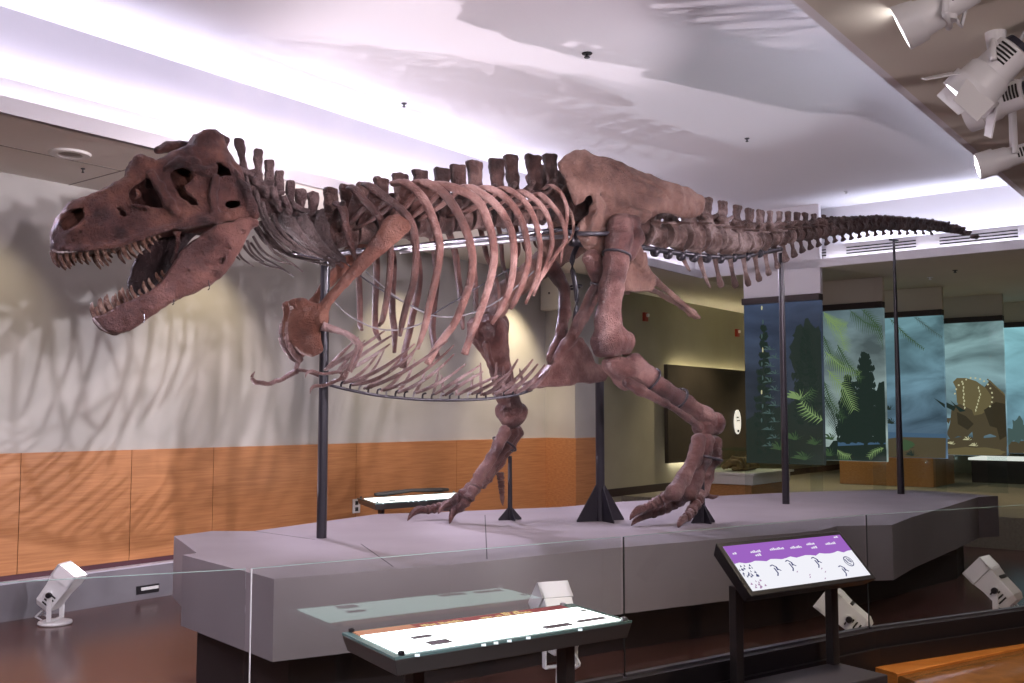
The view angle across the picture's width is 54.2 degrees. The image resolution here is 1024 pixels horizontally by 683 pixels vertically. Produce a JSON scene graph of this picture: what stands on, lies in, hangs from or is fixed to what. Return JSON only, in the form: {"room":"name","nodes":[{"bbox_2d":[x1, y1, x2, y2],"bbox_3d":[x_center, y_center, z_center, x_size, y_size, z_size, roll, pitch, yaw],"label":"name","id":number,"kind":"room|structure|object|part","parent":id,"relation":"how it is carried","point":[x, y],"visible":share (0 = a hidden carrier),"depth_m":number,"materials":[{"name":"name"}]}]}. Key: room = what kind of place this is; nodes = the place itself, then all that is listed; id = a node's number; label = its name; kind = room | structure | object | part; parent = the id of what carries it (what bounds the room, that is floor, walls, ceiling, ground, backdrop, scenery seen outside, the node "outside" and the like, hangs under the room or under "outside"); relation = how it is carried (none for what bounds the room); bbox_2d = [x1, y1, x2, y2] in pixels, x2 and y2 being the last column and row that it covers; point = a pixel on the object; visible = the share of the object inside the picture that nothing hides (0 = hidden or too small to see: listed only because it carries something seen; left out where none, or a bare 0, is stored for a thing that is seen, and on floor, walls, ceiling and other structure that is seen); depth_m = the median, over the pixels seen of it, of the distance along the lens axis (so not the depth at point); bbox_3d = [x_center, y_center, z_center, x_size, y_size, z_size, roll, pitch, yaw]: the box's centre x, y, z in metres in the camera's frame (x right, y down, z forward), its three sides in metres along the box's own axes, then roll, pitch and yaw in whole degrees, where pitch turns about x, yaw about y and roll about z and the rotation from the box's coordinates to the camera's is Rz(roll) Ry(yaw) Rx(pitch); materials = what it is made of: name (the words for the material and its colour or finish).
{"room":"museum","nodes":[
{"label":"museum","id":0,"kind":"room"},
{"bbox_2d":[0,172,839,501],"bbox_3d":[-1.258,0.697,14.193,0.304,4.480,33.000,-3,-5,37],"label":"wall","id":1,"kind":"structure","parent":0,"point":[180,378],"depth_m":11.57,"materials":[{"name":"paint"}]},
{"bbox_2d":[0,145,124,184],"bbox_3d":[-7.170,-1.925,5.105,1.600,0.003,11.115,-3,-5,37],"label":"trim","id":2,"kind":"structure","parent":1,"relation":"attached to","point":[0,145],"depth_m":9.27,"materials":[{"name":"brown"}]},
{"bbox_2d":[0,555,173,622],"bbox_3d":[-4.555,2.375,9.400,0.143,0.420,21.600,-3,-5,37],"label":"baseboard","id":3,"kind":"structure","parent":1,"relation":"attached to","point":[18,600],"depth_m":9.89,"materials":[{"name":"grey paint"}]},
{"bbox_2d":[136,583,158,594],"bbox_3d":[-3.753,2.552,10.307,0.019,0.085,0.260,-3,-5,37],"label":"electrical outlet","id":4,"kind":"object","parent":3,"relation":"attached to","point":[151,588],"visible":1,"depth_m":10.30,"materials":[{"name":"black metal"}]},
{"bbox_2d":[0,438,545,575],"bbox_3d":[-5.312,1.556,8.564,0.036,1.130,19.252,-3,-5,37],"label":"wall paneling","id":5,"kind":"structure","parent":1,"relation":"attached to","point":[83,508],"depth_m":10.96,"materials":[{"name":"brown wood"}]},
{"bbox_2d":[0,501,624,585],"bbox_3d":[-4.542,2.242,9.399,0.120,0.015,21.600,-3,-5,37],"label":"trim","id":6,"kind":"structure","parent":1,"relation":"attached to","point":[166,561],"depth_m":10.00,"materials":[{"name":"grey"}]},
{"bbox_2d":[352,499,359,512],"bbox_3d":[-1.994,2.109,12.817,0.016,0.180,0.130,-3,-5,37],"label":"wall outlet","id":7,"kind":"object","parent":1,"relation":"attached to","point":[355,504],"visible":0.81,"depth_m":12.80,"materials":[{"name":"white plastic"}]},
{"bbox_2d":[546,437,595,507],"bbox_3d":[0.997,2.131,16.281,0.610,1.130,0.760,-3,-5,37],"label":"trim","id":8,"kind":"structure","parent":1,"relation":"attached to","point":[570,462],"depth_m":15.98,"materials":[{"name":"brown wood"}]},
{"bbox_2d":[642,312,649,321],"bbox_3d":[2.540,-0.466,18.909,0.100,0.170,0.130,-3,-5,37],"label":"fire alarm","id":9,"kind":"object","parent":1,"relation":"attached to","point":[645,315],"visible":1,"depth_m":18.88,"materials":[{"name":"red plastic"}]},
{"bbox_2d":[664,364,745,462],"bbox_3d":[5.195,1.603,22.115,0.170,1.890,7.500,-3,-5,37],"label":"display board","id":10,"kind":"object","parent":1,"relation":"attached to","point":[721,390],"visible":0.36,"depth_m":20.50,"materials":[{"name":"black"}]},
{"bbox_2d":[734,410,740,433],"bbox_3d":[4.837,1.726,21.445,0.025,0.520,0.320,-3,-5,37],"label":"oval sign","id":11,"kind":"object","parent":10,"relation":"attached to","point":[737,418],"visible":1,"depth_m":21.42,"materials":[{"name":"white"}]},
{"bbox_2d":[608,464,839,496],"bbox_3d":[4.951,2.992,21.858,0.034,0.140,13.040,-3,-5,37],"label":"baseboard","id":12,"kind":"structure","parent":1,"relation":"attached to","point":[624,491],"depth_m":18.93,"materials":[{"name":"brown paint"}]},
{"bbox_2d":[735,329,740,336],"bbox_3d":[4.996,-0.190,22.096,0.100,0.170,0.130,-3,-5,37],"label":"fire alarm","id":13,"kind":"object","parent":1,"relation":"attached to","point":[737,331],"visible":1,"depth_m":22.06,"materials":[{"name":"red plastic"}]},
{"bbox_2d":[0,0,1007,220],"bbox_3d":[-0.828,-2.891,6.954,6.700,0.200,21.650,-3,-5,37],"label":"ceiling","id":14,"kind":"structure","parent":0,"point":[672,91],"depth_m":9.80,"materials":[{"name":"white paint"}]},
{"bbox_2d":[582,51,591,58],"bbox_3d":[0.684,-2.608,9.114,0.100,0.045,0.100,0,-4,0],"label":"sprinkler","id":15,"kind":"object","parent":14,"relation":"attached to","point":[586,54],"visible":1,"depth_m":9.10,"materials":[{"name":"black metal"}]},
{"bbox_2d":[0,546,1023,682],"bbox_3d":[3.915,2.201,2.890,21.500,0.200,21.600,-3,-5,37],"label":"floor","id":16,"kind":"structure","parent":0,"point":[140,641],"depth_m":8.32,"materials":[{"name":"brown wood"}]},
{"bbox_2d":[35,561,87,626],"bbox_3d":[-4.102,2.284,9.084,0.426,0.554,0.294,0,-4,0],"label":"spotlight","id":17,"kind":"object","parent":16,"relation":"on","point":[53,596],"visible":0.98,"depth_m":9.00,"materials":[{"name":"white metal"}]},
{"bbox_3d":[-4.155,2.276,8.964,0.055,0.055,0.029,0,-4,6],"label":"pivot knob","id":18,"kind":"part","parent":17,"relation":"part of","materials":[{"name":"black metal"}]},
{"bbox_2d":[357,491,456,513],"bbox_3d":[-1.089,2.298,11.839,1.752,0.936,0.843,3,-5,-39],"label":"table","id":19,"kind":"object","parent":16,"relation":"on","point":[380,503],"visible":0.45,"depth_m":11.51,"materials":[{"name":"grey"}]},
{"bbox_3d":[-1.502,2.313,11.457,0.050,0.850,0.070,4,-6,-41],"label":"leg","id":20,"kind":"part","parent":19,"relation":"part of","materials":[{"name":"grey"}]},
{"bbox_3d":[-1.092,1.891,11.873,1.747,0.063,0.832,3,-5,-39],"label":"frame","id":21,"kind":"part","parent":19,"relation":"part of","materials":[{"name":"grey"}]},
{"bbox_3d":[-1.091,1.854,11.876,1.752,0.010,0.834,3,-5,-39],"label":"glass","id":22,"kind":"part","parent":19,"relation":"part of","materials":[{"name":"white glass"}]},
{"bbox_3d":[-1.088,1.842,11.806,1.556,0.004,0.590,4,-6,-39],"label":"light panel","id":23,"kind":"part","parent":19,"relation":"part of","materials":[{"name":"white"}]},
{"bbox_2d":[374,488,448,495],"bbox_3d":[-1.220,1.842,12.284,1.150,0.072,0.057,4,-6,-45],"label":"bone","id":24,"kind":"object","parent":19,"relation":"on","point":[394,492],"visible":1,"depth_m":12.23,"materials":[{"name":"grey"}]},
{"bbox_2d":[342,602,631,682],"bbox_3d":[-0.070,1.685,4.151,1.174,1.016,0.509,3,-5,-33],"label":"information panel","id":25,"kind":"object","parent":16,"relation":"on","point":[409,650],"visible":1,"depth_m":4.07,"materials":[{"name":"grey"}]},
{"bbox_3d":[-0.381,1.709,3.896,0.050,0.930,0.070,3,-5,-35],"label":"leg","id":26,"kind":"part","parent":25,"relation":"part of","materials":[{"name":"grey"}]},
{"bbox_3d":[-0.360,1.176,3.983,0.088,0.003,0.035,3,-5,-34],"label":"label plate","id":27,"kind":"part","parent":25,"relation":"part of","materials":[{"name":"grey"}]},
{"bbox_3d":[-0.284,1.169,3.889,0.096,0.003,0.059,3,-5,-34],"label":"label plate","id":28,"kind":"part","parent":25,"relation":"part of","materials":[{"name":"grey"}]},
{"bbox_3d":[-0.073,1.238,4.187,1.173,0.063,0.500,3,-5,-33],"label":"frame","id":29,"kind":"part","parent":25,"relation":"part of","materials":[{"name":"grey"}]},
{"bbox_3d":[-0.059,1.192,4.160,1.097,0.004,0.355,3,-5,-33],"label":"light panel","id":30,"kind":"part","parent":25,"relation":"part of","materials":[{"name":"white plastic"}]},
{"bbox_3d":[0.190,1.191,4.190,0.142,0.003,0.043,3,-5,-35],"label":"label plate","id":31,"kind":"part","parent":25,"relation":"part of","materials":[{"name":"grey plastic"}]},
{"bbox_3d":[0.233,1.740,4.313,0.050,0.930,0.070,3,-5,-35],"label":"leg","id":32,"kind":"part","parent":25,"relation":"part of","materials":[{"name":"grey"}]},
{"bbox_3d":[0.342,1.201,4.318,0.153,0.003,0.033,3,-5,-34],"label":"label plate","id":33,"kind":"part","parent":25,"relation":"part of","materials":[{"name":"grey plastic"}]},
{"bbox_2d":[528,580,580,682],"bbox_3d":[0.291,1.958,6.413,0.303,0.807,0.457,2,-5,-21],"label":"spotlight","id":34,"kind":"object","parent":16,"relation":"on","point":[551,593],"visible":0.33,"depth_m":6.43,"materials":[{"name":"white metal"}]},
{"bbox_2d":[172,490,998,682],"bbox_3d":[1.729,2.197,10.107,10.078,0.881,3.483,3,-5,-32],"label":"platform","id":35,"kind":"object","parent":16,"relation":"on","point":[676,589],"visible":0.9,"depth_m":7.74,"materials":[{"name":"grey"}]},
{"bbox_2d":[316,261,329,537],"bbox_3d":[-1.566,0.473,8.305,0.083,2.287,0.083,0,-4,0],"label":"support post","id":36,"kind":"object","parent":35,"relation":"on","point":[322,465],"visible":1,"depth_m":8.26,"materials":[{"name":"grey metal"}]},
{"bbox_2d":[498,456,520,520],"bbox_3d":[-0.019,1.414,9.665,0.177,0.612,0.177,-2,-5,21],"label":"support post","id":37,"kind":"object","parent":35,"relation":"on","point":[509,513],"visible":1,"depth_m":9.64,"materials":[{"name":"grey metal"}]},
{"bbox_2d":[49,129,979,527],"bbox_3d":[1.690,-0.060,10.130,11.657,3.619,1.872,2,-5,-28],"label":"skeleton","id":38,"kind":"object","parent":35,"relation":"on","point":[608,211],"visible":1,"depth_m":8.66,"materials":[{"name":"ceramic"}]},
{"bbox_3d":[-1.518,-0.577,8.639,0.075,0.782,0.738,-3,-5,39],"label":"shoulder blade","id":39,"kind":"part","parent":38,"relation":"part of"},
{"bbox_3d":[-1.344,-0.051,7.910,0.340,0.215,0.078,1,-4,-12],"label":"arm","id":40,"kind":"part","parent":38,"relation":"part of"},
{"bbox_3d":[-1.171,-0.627,7.969,0.727,0.782,0.081,0,-4,0],"label":"shoulder blade","id":41,"kind":"part","parent":38,"relation":"part of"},
{"bbox_3d":[-0.664,0.441,8.578,1.921,0.150,0.038,2,-5,-28],"label":"belly rail","id":42,"kind":"part","parent":38,"relation":"part of","materials":[{"name":"grey metal"}]},
{"bbox_3d":[-0.575,-0.893,8.743,2.418,0.530,1.326,0,-4,0],"label":"support rail","id":43,"kind":"part","parent":38,"relation":"part of","materials":[{"name":"silver metal"}]},
{"bbox_3d":[-0.178,-0.878,8.937,1.766,0.326,0.052,2,-5,-29],"label":"support rail","id":44,"kind":"part","parent":38,"relation":"part of","materials":[{"name":"silver metal"}]},
{"bbox_3d":[0.837,-1.188,9.985,1.774,0.987,0.186,3,-5,-35],"label":"hip blade","id":45,"kind":"part","parent":38,"relation":"part of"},
{"bbox_3d":[1.220,-1.229,9.434,1.873,0.987,0.243,3,-5,-36],"label":"hip blade","id":46,"kind":"part","parent":38,"relation":"part of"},
{"bbox_3d":[2.182,-0.993,10.627,2.424,0.306,0.092,4,-6,-41],"label":"support rail","id":47,"kind":"part","parent":38,"relation":"part of","materials":[{"name":"grey metal"}]},
{"bbox_2d":[577,381,623,522],"bbox_3d":[0.845,1.047,9.600,0.368,1.335,0.368,-2,-5,21],"label":"support post","id":48,"kind":"object","parent":35,"relation":"on","point":[600,505],"visible":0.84,"depth_m":9.55,"materials":[{"name":"grey metal"}]},
{"bbox_2d":[691,481,714,523],"bbox_3d":[1.790,1.445,9.391,0.191,0.511,0.191,-2,-5,21],"label":"support post","id":49,"kind":"object","parent":35,"relation":"on","point":[703,515],"visible":0.69,"depth_m":9.35,"materials":[{"name":"grey metal"}]},
{"bbox_2d":[778,253,789,503],"bbox_3d":[3.122,0.411,11.502,0.083,2.886,0.083,0,-4,0],"label":"support post","id":50,"kind":"object","parent":35,"relation":"on","point":[783,372],"visible":0.9,"depth_m":11.46,"materials":[{"name":"grey metal"}]},
{"bbox_2d":[889,238,904,493],"bbox_3d":[5.001,0.310,12.979,0.140,3.308,0.089,3,-5,-34],"label":"support post","id":51,"kind":"object","parent":35,"relation":"on","point":[899,437],"visible":1,"depth_m":12.93,"materials":[{"name":"grey metal"}]},
{"bbox_2d":[575,606,1023,682],"bbox_3d":[0.567,1.951,4.924,11.407,0.600,0.540,2,-5,-28],"label":"railing","id":52,"kind":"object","parent":16,"relation":"on","point":[869,649],"depth_m":5.95,"materials":[{"name":"black paint"}]},
{"bbox_2d":[0,569,242,582],"bbox_3d":[-1.916,1.207,3.549,1.880,0.684,0.032,2,-5,-22],"label":"pane","id":53,"kind":"object","parent":52,"relation":"on","point":[228,569],"visible":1,"depth_m":3.75,"materials":[{"name":"teal"}]},
{"bbox_2d":[248,537,622,682],"bbox_3d":[-0.245,1.272,4.426,1.874,0.684,0.032,3,-5,-33],"label":"pane","id":54,"kind":"object","parent":52,"relation":"on","point":[617,676],"visible":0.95,"depth_m":4.36,"materials":[{"name":"teal"}]},
{"bbox_2d":[623,515,868,676],"bbox_3d":[1.345,1.352,5.498,1.925,0.684,0.032,3,-5,-35],"label":"pane","id":55,"kind":"object","parent":52,"relation":"on","point":[700,660],"visible":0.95,"depth_m":5.26,"materials":[{"name":"teal"}]},
{"bbox_2d":[865,505,1023,628],"bbox_3d":[2.986,1.426,6.489,1.880,0.684,0.032,2,-5,-27],"label":"pane","id":56,"kind":"object","parent":52,"relation":"on","point":[1022,606],"visible":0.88,"depth_m":6.25,"materials":[{"name":"teal"}]},
{"bbox_2d":[714,531,887,682],"bbox_3d":[1.356,1.648,5.125,1.350,1.235,0.340,3,-5,-34],"label":"information sign","id":57,"kind":"object","parent":16,"relation":"on","point":[757,569],"visible":1,"depth_m":5.22,"materials":[{"name":"grey plastic"}]},
{"bbox_3d":[1.163,1.519,5.179,0.055,0.500,0.050,3,-5,-34],"label":"leg","id":58,"kind":"part","parent":57,"relation":"part of","materials":[{"name":"grey metal"}]},
{"bbox_3d":[1.791,1.550,5.598,0.055,0.500,0.050,3,-5,-34],"label":"leg","id":59,"kind":"part","parent":57,"relation":"part of","materials":[{"name":"grey metal"}]},
{"bbox_2d":[813,588,872,629],"bbox_3d":[2.429,2.103,7.281,0.426,0.647,0.269,-2,-5,26],"label":"spotlight","id":60,"kind":"object","parent":16,"relation":"on","point":[850,615],"visible":0.3,"depth_m":7.22,"materials":[{"name":"white metal"}]},
{"bbox_3d":[2.417,1.996,7.173,0.050,0.050,0.027,-2,-5,26],"label":"pivot knob","id":61,"kind":"part","parent":60,"relation":"part of","materials":[{"name":"black metal"}]},
{"bbox_2d":[875,644,1023,682],"bbox_3d":[3.626,2.163,6.549,3.200,0.380,0.530,3,-5,-32],"label":"bench","id":62,"kind":"object","parent":16,"relation":"on","point":[1005,664],"visible":0.9,"depth_m":5.97,"materials":[{"name":"orange wood"}]},
{"bbox_2d":[962,555,1022,608],"bbox_3d":[3.959,2.132,8.194,0.287,0.726,0.436,4,-6,-43],"label":"spotlight","id":63,"kind":"object","parent":16,"relation":"on","point":[985,573],"visible":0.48,"depth_m":8.14,"materials":[{"name":"white metal"}]},
{"bbox_3d":[3.902,2.017,8.091,0.029,0.054,0.054,4,-6,-43],"label":"pivot knob","id":64,"kind":"part","parent":63,"relation":"part of","materials":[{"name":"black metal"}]},
{"bbox_2d":[0,0,1023,312],"bbox_3d":[7.387,-1.761,7.719,21.501,0.060,33.000,-3,-5,37],"label":"ceiling","id":65,"kind":"structure","parent":0,"point":[871,25],"depth_m":8.62,"materials":[{"name":"paint"}]},
{"bbox_2d":[48,148,90,159],"bbox_3d":[-3.876,-1.642,8.769,0.350,0.022,0.350,0,-4,0],"label":"ceiling vent","id":66,"kind":"object","parent":65,"relation":"in","point":[63,153],"visible":1,"depth_m":8.77,"materials":[{"name":"white metal"}]},
{"bbox_2d":[0,6,688,258],"bbox_3d":[-3.520,-2.172,8.942,0.155,0.940,21.600,-3,-5,37],"label":"light","id":67,"kind":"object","parent":65,"relation":"attached to","point":[35,51],"depth_m":9.51,"materials":[{"name":"white paint"}]},
{"bbox_2d":[0,76,700,277],"bbox_3d":[-3.299,-1.839,8.556,0.262,0.340,21.300,-3,-5,37],"label":"trim","id":68,"kind":"structure","parent":65,"relation":"attached to","point":[26,101],"depth_m":8.61,"materials":[{"name":"white paint"}]},
{"bbox_2d":[689,185,1023,253],"bbox_3d":[5.769,-1.688,15.438,6.650,0.940,0.152,-3,-5,37],"label":"trim","id":69,"kind":"structure","parent":65,"relation":"attached to","point":[1001,206],"depth_m":14.79,"materials":[{"name":"white paint"}]},
{"bbox_2d":[790,0,1023,196],"bbox_3d":[1.227,-2.094,5.002,0.182,0.320,21.160,-3,-5,37],"label":"trim","id":70,"kind":"structure","parent":65,"relation":"attached to","point":[805,7],"depth_m":6.77,"materials":[{"name":"white paint"}]},
{"bbox_2d":[890,0,980,49],"bbox_3d":[2.400,-1.907,5.587,0.549,0.495,0.280,-2,-5,28],"label":"ceiling spotlight","id":71,"kind":"object","parent":65,"relation":"attached to","point":[917,20],"visible":0.98,"depth_m":5.53,"materials":[{"name":"white metal"}]},
{"bbox_2d":[921,29,1023,137],"bbox_3d":[2.765,-1.590,6.044,0.489,0.728,0.596,3,-5,-33],"label":"ceiling spotlight","id":72,"kind":"object","parent":65,"relation":"attached to","point":[975,89],"visible":1,"depth_m":5.91,"materials":[{"name":"white metal"}]},
{"bbox_3d":[2.599,-1.617,6.075,0.180,0.102,0.213,-1,-4,13],"label":"barn door","id":73,"kind":"part","parent":72,"relation":"part of","materials":[{"name":"white metal"}]},
{"bbox_3d":[2.810,-1.543,6.281,0.208,0.195,0.169,0,-4,-6],"label":"barn door","id":74,"kind":"part","parent":72,"relation":"part of","materials":[{"name":"white metal"}]},
{"bbox_3d":[2.719,-1.422,5.891,0.274,0.271,0.040,0,-4,-6],"label":"barn door","id":75,"kind":"part","parent":72,"relation":"part of","materials":[{"name":"white metal"}]},
{"bbox_3d":[2.913,-1.343,6.082,0.027,0.242,0.256,-1,-4,13],"label":"barn door","id":76,"kind":"part","parent":72,"relation":"part of","materials":[{"name":"white metal"}]},
{"bbox_2d":[961,76,1023,131],"bbox_3d":[3.207,-1.613,6.537,0.282,0.410,0.488,4,-6,-45],"label":"ceiling spotlight","id":77,"kind":"object","parent":65,"relation":"attached to","point":[1012,100],"visible":0.49,"depth_m":6.45,"materials":[{"name":"white metal"}]},
{"bbox_2d":[973,79,1023,179],"bbox_3d":[3.429,-1.460,6.879,0.471,0.666,0.202,-2,-5,23],"label":"ceiling spotlight","id":78,"kind":"object","parent":65,"relation":"attached to","point":[988,163],"visible":0.84,"depth_m":6.83,"materials":[{"name":"white metal"}]},
{"bbox_2d":[545,273,597,437],"bbox_3d":[0.985,1.009,16.374,0.580,4.180,0.700,-3,-5,37],"label":"wall pillar","id":79,"kind":"structure","parent":0,"point":[569,410],"depth_m":16.16,"materials":[{"name":"paint"}]},
{"bbox_2d":[541,277,558,310],"bbox_3d":[0.645,-0.778,16.229,0.370,0.540,0.155,-3,-5,37],"label":"wall","id":80,"kind":"structure","parent":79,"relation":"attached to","point":[549,291],"depth_m":16.17,"materials":[{"name":"white paint"}]},
{"bbox_2d":[742,204,822,298],"bbox_3d":[4.298,-1.414,15.950,1.270,1.410,0.100,-3,-5,37],"label":"wall","id":81,"kind":"structure","parent":0,"point":[808,280],"depth_m":15.77,"materials":[{"name":"white paint"}]},
{"bbox_2d":[695,225,1023,277],"bbox_3d":[5.354,-1.354,15.209,5.860,0.360,0.220,-3,-5,37],"label":"trim","id":82,"kind":"structure","parent":81,"relation":"attached to","point":[927,245],"depth_m":14.78,"materials":[{"name":"white paint"}]},
{"bbox_2d":[822,247,826,257],"bbox_3d":[4.740,-1.380,15.738,0.434,0.160,0.014,-3,-5,37],"label":"air vent","id":83,"kind":"object","parent":82,"relation":"in","point":[824,250],"visible":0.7,"depth_m":15.62,"materials":[{"name":"white metal"}]},
{"bbox_2d":[846,238,916,255],"bbox_3d":[5.566,-1.427,15.105,1.051,0.160,0.015,-3,-5,37],"label":"air vent","id":84,"kind":"object","parent":82,"relation":"in","point":[904,244],"visible":1,"depth_m":15.10,"materials":[{"name":"white metal"}]},
{"bbox_2d":[939,227,1018,246],"bbox_3d":[6.650,-1.489,14.275,1.057,0.160,0.015,-3,-5,37],"label":"air vent","id":85,"kind":"object","parent":82,"relation":"in","point":[1010,233],"visible":0.89,"depth_m":14.23,"materials":[{"name":"white metal"}]},
{"bbox_2d":[621,470,1023,550],"bbox_3d":[13.846,2.955,16.048,21.800,0.650,11.400,-3,-5,37],"label":"floor","id":86,"kind":"structure","parent":0,"point":[1011,518],"depth_m":19.25,"materials":[{"name":"carpet"}]},
{"bbox_2d":[709,447,793,495],"bbox_3d":[4.050,2.314,17.577,1.200,0.856,1.700,-3,-5,37],"label":"fossil showcase","id":87,"kind":"object","parent":86,"relation":"on","point":[758,480],"visible":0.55,"depth_m":16.96,"materials":[{"name":"brown wood"}]},
{"bbox_2d":[721,447,745,450],"bbox_3d":[4.050,2.077,17.594,0.912,0.381,1.312,-3,-5,37],"label":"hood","id":88,"kind":"object","parent":87,"relation":"attached to","point":[731,448],"depth_m":17.18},
{"bbox_2d":[721,456,759,470],"bbox_3d":[4.051,2.127,17.600,0.410,0.263,0.989,-3,-5,37],"label":"skull","id":89,"kind":"object","parent":87,"relation":"on","point":[735,463],"visible":0.88,"depth_m":17.31},
{"bbox_2d":[742,293,825,464],"bbox_3d":[4.274,0.942,15.743,1.274,3.320,0.180,-3,-5,37],"label":"mural panel","id":90,"kind":"object","parent":86,"relation":"on","point":[803,312],"visible":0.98,"depth_m":15.72,"materials":[{"name":"printed fabric"},{"name":"dark brown paint"}]},
{"bbox_2d":[823,301,888,462],"bbox_3d":[5.643,1.023,16.832,1.274,3.320,0.180,-3,-5,37],"label":"mural panel","id":91,"kind":"object","parent":86,"relation":"on","point":[855,385],"visible":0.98,"depth_m":16.75,"materials":[{"name":"printed mural graphic"},{"name":"dark brown paint"}]},
{"bbox_2d":[840,455,954,487],"bbox_3d":[8.190,2.631,21.276,1.960,0.775,1.660,-3,-5,37],"label":"pedestal","id":92,"kind":"object","parent":86,"relation":"on","point":[918,472],"visible":0.48,"depth_m":20.61,"materials":[{"name":"brown wood"}]},
{"bbox_2d":[885,309,947,458],"bbox_3d":[7.157,1.115,18.062,1.274,3.320,0.180,-3,-5,37],"label":"mural panel","id":93,"kind":"object","parent":86,"relation":"on","point":[921,332],"visible":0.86,"depth_m":17.95,"materials":[{"name":"printed mural graphic"},{"name":"dark brown paint"}]},
{"bbox_2d":[944,315,1008,456],"bbox_3d":[8.745,1.193,19.109,1.274,3.320,0.180,-3,-5,37],"label":"mural panel","id":94,"kind":"object","parent":86,"relation":"on","point":[975,371],"visible":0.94,"depth_m":19.04,"materials":[{"name":"printed mural graphic"},{"name":"dark brown paint"}]},
{"bbox_2d":[946,377,1006,455],"bbox_3d":[8.718,1.422,19.056,1.260,1.485,0.061,-3,-5,37],"label":"picture","id":95,"kind":"object","parent":94,"relation":"on","point":[976,406],"depth_m":19.00,"materials":[{"name":"brown"}]},
{"bbox_2d":[968,456,1023,483],"bbox_3d":[11.049,2.768,21.507,2.000,0.535,1.300,-3,-5,37],"label":"display table","id":96,"kind":"object","parent":86,"relation":"on","point":[987,469],"visible":0.98,"depth_m":21.31,"materials":[{"name":"grey paint"}]},
{"bbox_2d":[1004,322,1023,453],"bbox_3d":[10.236,1.267,20.104,1.304,3.320,0.180,-3,-5,37],"label":"mural panel","id":97,"kind":"object","parent":86,"relation":"on","point":[1013,331],"visible":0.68,"depth_m":20.18,"materials":[{"name":"blue"}]},
{"bbox_2d":[1008,416,1023,452],"bbox_3d":[10.205,1.863,20.064,0.688,0.756,0.003,-3,-5,37],"label":"picture","id":98,"kind":"object","parent":97,"relation":"on","point":[1015,423],"depth_m":20.11,"materials":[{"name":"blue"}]},
{"bbox_2d":[822,277,884,304],"bbox_3d":[5.667,-0.834,17.002,1.270,0.410,0.100,-3,-5,37],"label":"wall","id":99,"kind":"structure","parent":0,"point":[866,289],"depth_m":16.87,"materials":[{"name":"paint"}]},
{"bbox_2d":[884,287,943,312],"bbox_3d":[7.181,-0.743,18.232,1.270,0.410,0.100,-3,-5,37],"label":"wall","id":100,"kind":"structure","parent":0,"point":[931,298],"depth_m":18.07,"materials":[{"name":"paint"}]},
{"bbox_2d":[943,294,1003,317],"bbox_3d":[8.769,-0.664,19.279,1.270,0.410,0.100,-3,-5,37],"label":"wall","id":101,"kind":"structure","parent":0,"point":[978,305],"depth_m":19.16,"materials":[{"name":"paint"}]},
{"bbox_2d":[954,453,1023,472],"bbox_3d":[17.528,1.184,20.741,21.500,4.480,0.300,-3,-5,37],"label":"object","id":102,"kind":"structure","parent":0,"point":[962,464],"depth_m":25.16,"materials":[{"name":"paint"}]},
{"bbox_2d":[1003,302,1023,322],"bbox_3d":[10.261,-0.590,20.274,1.300,0.410,0.100,-3,-5,37],"label":"wall","id":103,"kind":"structure","parent":0,"point":[1013,311],"depth_m":20.28,"materials":[{"name":"paint"}]}
]}

